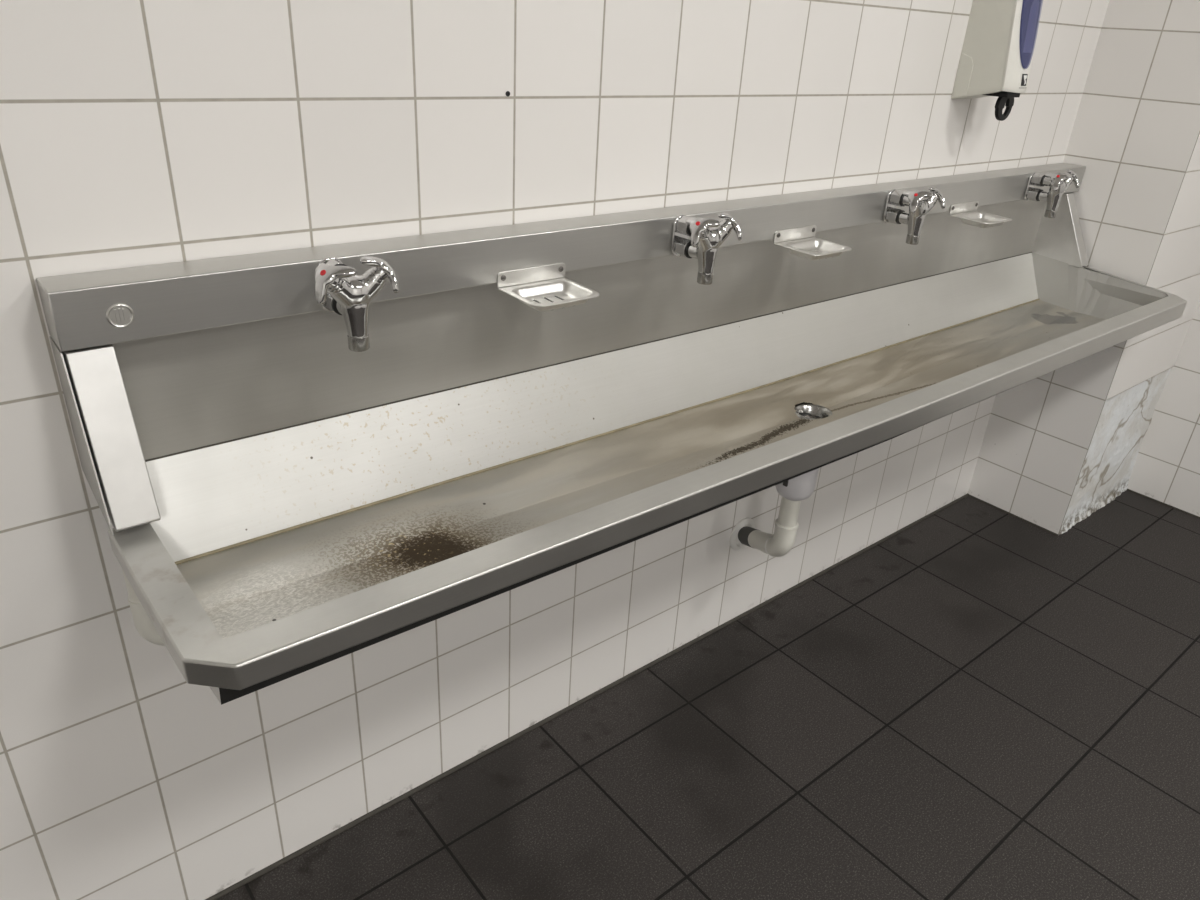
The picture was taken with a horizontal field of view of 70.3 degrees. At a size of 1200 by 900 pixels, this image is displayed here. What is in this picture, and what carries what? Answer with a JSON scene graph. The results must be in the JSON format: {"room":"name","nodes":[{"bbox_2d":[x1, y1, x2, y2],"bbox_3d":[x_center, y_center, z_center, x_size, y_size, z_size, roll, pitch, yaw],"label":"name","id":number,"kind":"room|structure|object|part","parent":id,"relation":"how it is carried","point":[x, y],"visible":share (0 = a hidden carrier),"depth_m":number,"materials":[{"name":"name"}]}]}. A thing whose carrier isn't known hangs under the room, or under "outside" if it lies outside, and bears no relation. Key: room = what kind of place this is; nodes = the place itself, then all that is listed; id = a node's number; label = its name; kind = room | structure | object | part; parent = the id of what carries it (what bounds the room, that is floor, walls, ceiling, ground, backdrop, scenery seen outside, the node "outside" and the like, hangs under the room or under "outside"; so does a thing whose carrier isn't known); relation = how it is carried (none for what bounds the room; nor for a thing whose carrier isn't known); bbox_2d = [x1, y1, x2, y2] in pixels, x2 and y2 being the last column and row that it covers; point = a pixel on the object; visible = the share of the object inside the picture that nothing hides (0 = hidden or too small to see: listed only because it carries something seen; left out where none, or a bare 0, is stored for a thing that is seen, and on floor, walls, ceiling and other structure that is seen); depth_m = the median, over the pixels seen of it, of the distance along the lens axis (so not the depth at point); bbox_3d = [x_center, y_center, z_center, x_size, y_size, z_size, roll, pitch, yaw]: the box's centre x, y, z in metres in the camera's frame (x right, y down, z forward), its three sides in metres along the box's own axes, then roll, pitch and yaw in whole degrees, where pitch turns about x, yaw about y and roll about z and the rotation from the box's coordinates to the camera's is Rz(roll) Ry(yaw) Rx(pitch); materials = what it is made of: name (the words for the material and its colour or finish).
{"room":"public restroom","nodes":[
{"label":"public restroom","id":0,"kind":"room"},
{"bbox_2d":[0,0,1108,899],"bbox_3d":[-0.578,-0.409,0.863,4.704,2.700,0.100,-18,34,-36],"label":"wall","id":1,"kind":"structure","parent":0,"point":[134,133],"depth_m":1.22,"materials":[{"name":"white tile"}]},
{"bbox_2d":[205,493,968,899],"bbox_3d":[-0.584,0.713,1.415,4.584,0.011,0.010,-18,34,-36],"label":"trim","id":2,"kind":"structure","parent":1,"relation":"attached to","point":[263,871],"depth_m":1.74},
{"bbox_2d":[36,163,1186,704],"bbox_3d":[0.442,-0.221,1.544,2.378,0.398,0.410,-18,34,-36],"label":"sink","id":3,"kind":"object","parent":1,"relation":"attached to","point":[281,500],"visible":0.99,"depth_m":1.23,"materials":[{"name":"metal"}]},
{"bbox_2d":[122,569,164,645],"bbox_3d":[-0.401,0.115,1.165,0.461,0.140,0.113,-18,34,-36],"label":"pipe","id":4,"kind":"object","parent":3,"relation":"attached to","point":[143,624],"visible":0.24,"depth_m":1.00,"materials":[{"name":"plastic"}]},
{"bbox_2d":[315,256,399,351],"bbox_3d":[-0.299,-0.178,1.010,0.100,0.112,0.100,-18,34,-36],"label":"mixer tap","id":5,"kind":"object","parent":3,"relation":"attached to","point":[338,288],"visible":1,"depth_m":0.99,"materials":[{"name":"silver metal"}]},
{"bbox_3d":[-0.327,-0.202,1.041,0.035,0.068,0.005,-18,34,-36],"label":"plate","id":6,"kind":"part","parent":5,"relation":"part of","materials":[{"name":"silver metal"}]},
{"bbox_3d":[-0.306,-0.188,0.961,0.057,0.042,0.038,17,30,24],"label":"handle","id":7,"kind":"part","parent":5,"relation":"part of","materials":[{"name":"silver metal"}]},
{"bbox_3d":[-0.303,-0.192,0.965,0.030,0.030,0.026,-18,34,-36],"label":"valve stem","id":8,"kind":"part","parent":5,"relation":"part of","materials":[{"name":"silver metal"}]},
{"bbox_2d":[331,298,341,314],"bbox_3d":[-0.310,-0.176,1.029,0.028,0.028,0.004,-18,34,-36],"label":"washer","id":9,"kind":"object","parent":5,"relation":"in","point":[335,305],"depth_m":1.02,"materials":[{"name":"black rubber"}]},
{"bbox_3d":[-0.260,-0.205,0.998,0.030,0.030,0.026,-18,34,-36],"label":"valve stem","id":10,"kind":"part","parent":5,"relation":"part of","materials":[{"name":"silver metal"}]},
{"bbox_3d":[-0.252,-0.209,1.000,0.041,0.042,0.051,7,27,7],"label":"handle","id":11,"kind":"part","parent":5,"relation":"part of","materials":[{"name":"silver metal"}]},
{"bbox_2d":[497,263,599,310],"bbox_3d":[-0.069,-0.227,1.202,0.119,0.039,0.096,-18,34,-36],"label":"soap dish","id":12,"kind":"object","parent":3,"relation":"attached to","point":[541,293],"visible":1,"depth_m":1.22,"materials":[{"name":"metal"}]},
{"bbox_3d":[-0.098,-0.253,1.229,0.119,0.022,0.002,-18,34,-36],"label":"plate","id":13,"kind":"part","parent":12,"relation":"part of","materials":[{"name":"metal"}]},
{"bbox_3d":[0.319,-0.341,1.657,2.370,0.174,0.006,-18,34,-36],"label":"splash panel","id":14,"kind":"part","parent":3,"relation":"part of","materials":[{"name":"metal"}]},
{"bbox_3d":[0.417,-0.118,1.604,2.296,0.158,0.366,-18,34,-36],"label":"casing","id":15,"kind":"part","parent":3,"relation":"part of","materials":[{"name":"metal"}]},
{"bbox_2d":[671,212,741,284],"bbox_3d":[0.158,-0.325,1.356,0.100,0.112,0.100,-18,34,-36],"label":"mixer tap","id":16,"kind":"object","parent":3,"relation":"attached to","point":[707,235],"visible":1,"depth_m":1.34,"materials":[{"name":"silver metal"}]},
{"bbox_3d":[0.131,-0.348,1.387,0.035,0.068,0.005,-18,34,-36],"label":"plate","id":17,"kind":"part","parent":16,"relation":"part of","materials":[{"name":"silver metal"}]},
{"bbox_2d":[684,241,691,257],"bbox_3d":[0.147,-0.323,1.375,0.028,0.028,0.004,-18,34,-36],"label":"washer","id":18,"kind":"object","parent":16,"relation":"in","point":[687,244],"depth_m":1.37,"materials":[{"name":"black rubber"}]},
{"bbox_2d":[686,225,690,235],"bbox_3d":[0.149,-0.354,1.359,0.028,0.028,0.004,-18,34,-36],"label":"washer","id":19,"kind":"object","parent":16,"relation":"in","point":[688,233],"depth_m":1.35,"materials":[{"name":"black rubber"}]},
{"bbox_3d":[0.151,-0.335,1.307,0.057,0.042,0.038,17,30,24],"label":"handle","id":20,"kind":"part","parent":16,"relation":"part of","materials":[{"name":"silver metal"}]},
{"bbox_3d":[0.154,-0.338,1.311,0.030,0.030,0.026,-18,34,-36],"label":"valve stem","id":21,"kind":"part","parent":16,"relation":"part of","materials":[{"name":"silver metal"}]},
{"bbox_3d":[0.198,-0.352,1.344,0.030,0.030,0.026,-18,34,-36],"label":"valve stem","id":22,"kind":"part","parent":16,"relation":"part of","materials":[{"name":"silver metal"}]},
{"bbox_3d":[0.206,-0.356,1.345,0.041,0.042,0.051,7,27,7],"label":"handle","id":23,"kind":"part","parent":16,"relation":"part of","materials":[{"name":"silver metal"}]},
{"bbox_2d":[729,468,818,556],"bbox_3d":[0.364,0.101,1.811,0.087,0.401,0.251,-5,28,-16],"label":"pipe","id":24,"kind":"object","parent":3,"relation":"attached to","point":[744,534],"visible":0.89,"depth_m":1.75,"materials":[{"name":"white plastic"}]},
{"bbox_2d":[773,225,851,259],"bbox_3d":[0.391,-0.374,1.549,0.119,0.039,0.096,-18,34,-36],"label":"soap dish","id":25,"kind":"object","parent":3,"relation":"attached to","point":[808,246],"visible":1,"depth_m":1.57,"materials":[{"name":"metal"}]},
{"bbox_3d":[0.362,-0.400,1.576,0.119,0.022,0.002,-18,34,-36],"label":"plate","id":26,"kind":"part","parent":25,"relation":"part of","materials":[{"name":"metal"}]},
{"bbox_2d":[883,187,944,244],"bbox_3d":[0.619,-0.472,1.704,0.100,0.112,0.100,-18,34,-36],"label":"mixer tap","id":27,"kind":"object","parent":3,"relation":"attached to","point":[920,203],"visible":1,"depth_m":1.69,"materials":[{"name":"silver metal"}]},
{"bbox_3d":[0.591,-0.496,1.734,0.035,0.068,0.005,-18,34,-36],"label":"plate","id":28,"kind":"part","parent":27,"relation":"part of","materials":[{"name":"silver metal"}]},
{"bbox_2d":[896,210,904,223],"bbox_3d":[0.608,-0.471,1.723,0.028,0.028,0.004,-18,34,-36],"label":"washer","id":29,"kind":"object","parent":27,"relation":"in","point":[900,214],"depth_m":1.71,"materials":[{"name":"black rubber"}]},
{"bbox_2d":[899,194,903,206],"bbox_3d":[0.610,-0.502,1.707,0.028,0.028,0.004,-18,34,-36],"label":"washer","id":30,"kind":"object","parent":27,"relation":"in","point":[901,197],"depth_m":1.70,"materials":[{"name":"black rubber"}]},
{"bbox_3d":[0.612,-0.482,1.655,0.057,0.042,0.038,17,30,24],"label":"handle","id":31,"kind":"part","parent":27,"relation":"part of","materials":[{"name":"silver metal"}]},
{"bbox_3d":[0.658,-0.500,1.692,0.030,0.030,0.026,-18,34,-36],"label":"valve stem","id":32,"kind":"part","parent":27,"relation":"part of","materials":[{"name":"silver metal"}]},
{"bbox_3d":[0.666,-0.503,1.693,0.041,0.042,0.051,7,27,7],"label":"handle","id":33,"kind":"part","parent":27,"relation":"part of","materials":[{"name":"silver metal"}]},
{"bbox_2d":[949,201,1011,227],"bbox_3d":[0.852,-0.522,1.897,0.119,0.039,0.096,-18,34,-36],"label":"soap dish","id":34,"kind":"object","parent":3,"relation":"attached to","point":[968,212],"visible":1,"depth_m":1.92,"materials":[{"name":"metal"}]},
{"bbox_3d":[0.823,-0.548,1.925,0.119,0.022,0.002,-18,34,-36],"label":"plate","id":35,"kind":"part","parent":34,"relation":"part of","materials":[{"name":"metal"}]},
{"bbox_2d":[1024,170,1079,217],"bbox_3d":[1.081,-0.621,2.053,0.100,0.112,0.100,-18,34,-36],"label":"mixer tap","id":36,"kind":"object","parent":3,"relation":"attached to","point":[1058,183],"visible":1,"depth_m":2.04,"materials":[{"name":"silver metal"}]},
{"bbox_3d":[1.053,-0.644,2.083,0.035,0.068,0.005,-18,34,-36],"label":"plate","id":37,"kind":"part","parent":36,"relation":"part of","materials":[{"name":"silver metal"}]},
{"bbox_3d":[1.074,-0.631,2.004,0.057,0.042,0.038,17,30,24],"label":"handle","id":38,"kind":"part","parent":36,"relation":"part of","materials":[{"name":"silver metal"}]},
{"bbox_3d":[1.128,-0.651,2.042,0.041,0.042,0.051,7,27,7],"label":"handle","id":39,"kind":"part","parent":36,"relation":"part of","materials":[{"name":"silver metal"}]},
{"bbox_2d":[951,0,1041,120],"bbox_3d":[0.844,-0.849,1.778,0.101,0.296,0.128,-18,34,-36],"label":"soap dispenser","id":40,"kind":"object","parent":1,"relation":"attached to","point":[996,56],"visible":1,"depth_m":1.75,"materials":[{"name":"white plastic"}]},
{"bbox_3d":[0.846,-0.753,1.802,0.054,0.008,0.061,-18,34,-36],"label":"lever","id":41,"kind":"part","parent":40,"relation":"part of","materials":[{"name":"black plastic"}]},
{"bbox_2d":[217,490,1199,899],"bbox_3d":[1.061,1.571,0.033,5.286,0.100,4.800,-18,34,-36],"label":"floor","id":42,"kind":"structure","parent":0,"point":[981,701],"depth_m":1.72,"materials":[{"name":"tile"}]},
{"bbox_2d":[775,468,818,500],"bbox_3d":[0.393,0.027,1.683,0.086,0.150,0.084,-18,34,-36],"label":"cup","id":43,"kind":"object","parent":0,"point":[799,488],"depth_m":1.67,"materials":[{"name":"white plastic"}]},
{"bbox_2d":[774,237,851,259],"bbox_3d":[0.391,-0.365,1.553,0.119,0.018,0.094,-18,34,-36],"label":"tray","id":44,"kind":"object","parent":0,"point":[811,248],"depth_m":1.57,"materials":[{"name":"metal"}]},
{"bbox_2d":[950,210,1011,227],"bbox_3d":[0.852,-0.512,1.901,0.119,0.018,0.094,-18,34,-36],"label":"tray","id":45,"kind":"object","parent":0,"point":[976,218],"depth_m":1.91,"materials":[{"name":"metal"}]},
{"bbox_2d":[968,0,1199,535],"bbox_3d":[1.548,-1.018,2.214,0.502,2.600,0.300,-18,34,-36],"label":"wall pier","id":46,"kind":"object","parent":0,"point":[1060,445],"visible":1,"depth_m":2.27,"materials":[{"name":"white tile"}]},
{"bbox_2d":[968,494,1058,535],"bbox_3d":[1.280,0.201,2.654,0.008,0.008,0.295,-18,34,-36],"label":"trim","id":47,"kind":"structure","parent":46,"relation":"attached to","point":[969,495],"depth_m":2.65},
{"bbox_2d":[1127,301,1199,516],"bbox_3d":[3.136,-0.230,0.961,0.100,2.700,4.800,-18,34,-36],"label":"wall","id":48,"kind":"structure","parent":0,"point":[1166,469],"depth_m":2.70,"materials":[{"name":"white tile"}]},
{"bbox_2d":[1127,489,1199,518],"bbox_3d":[3.122,0.952,1.395,0.008,0.008,4.305,-18,34,-36],"label":"trim","id":49,"kind":"structure","parent":48,"relation":"attached to","point":[1132,491],"depth_m":2.77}
]}

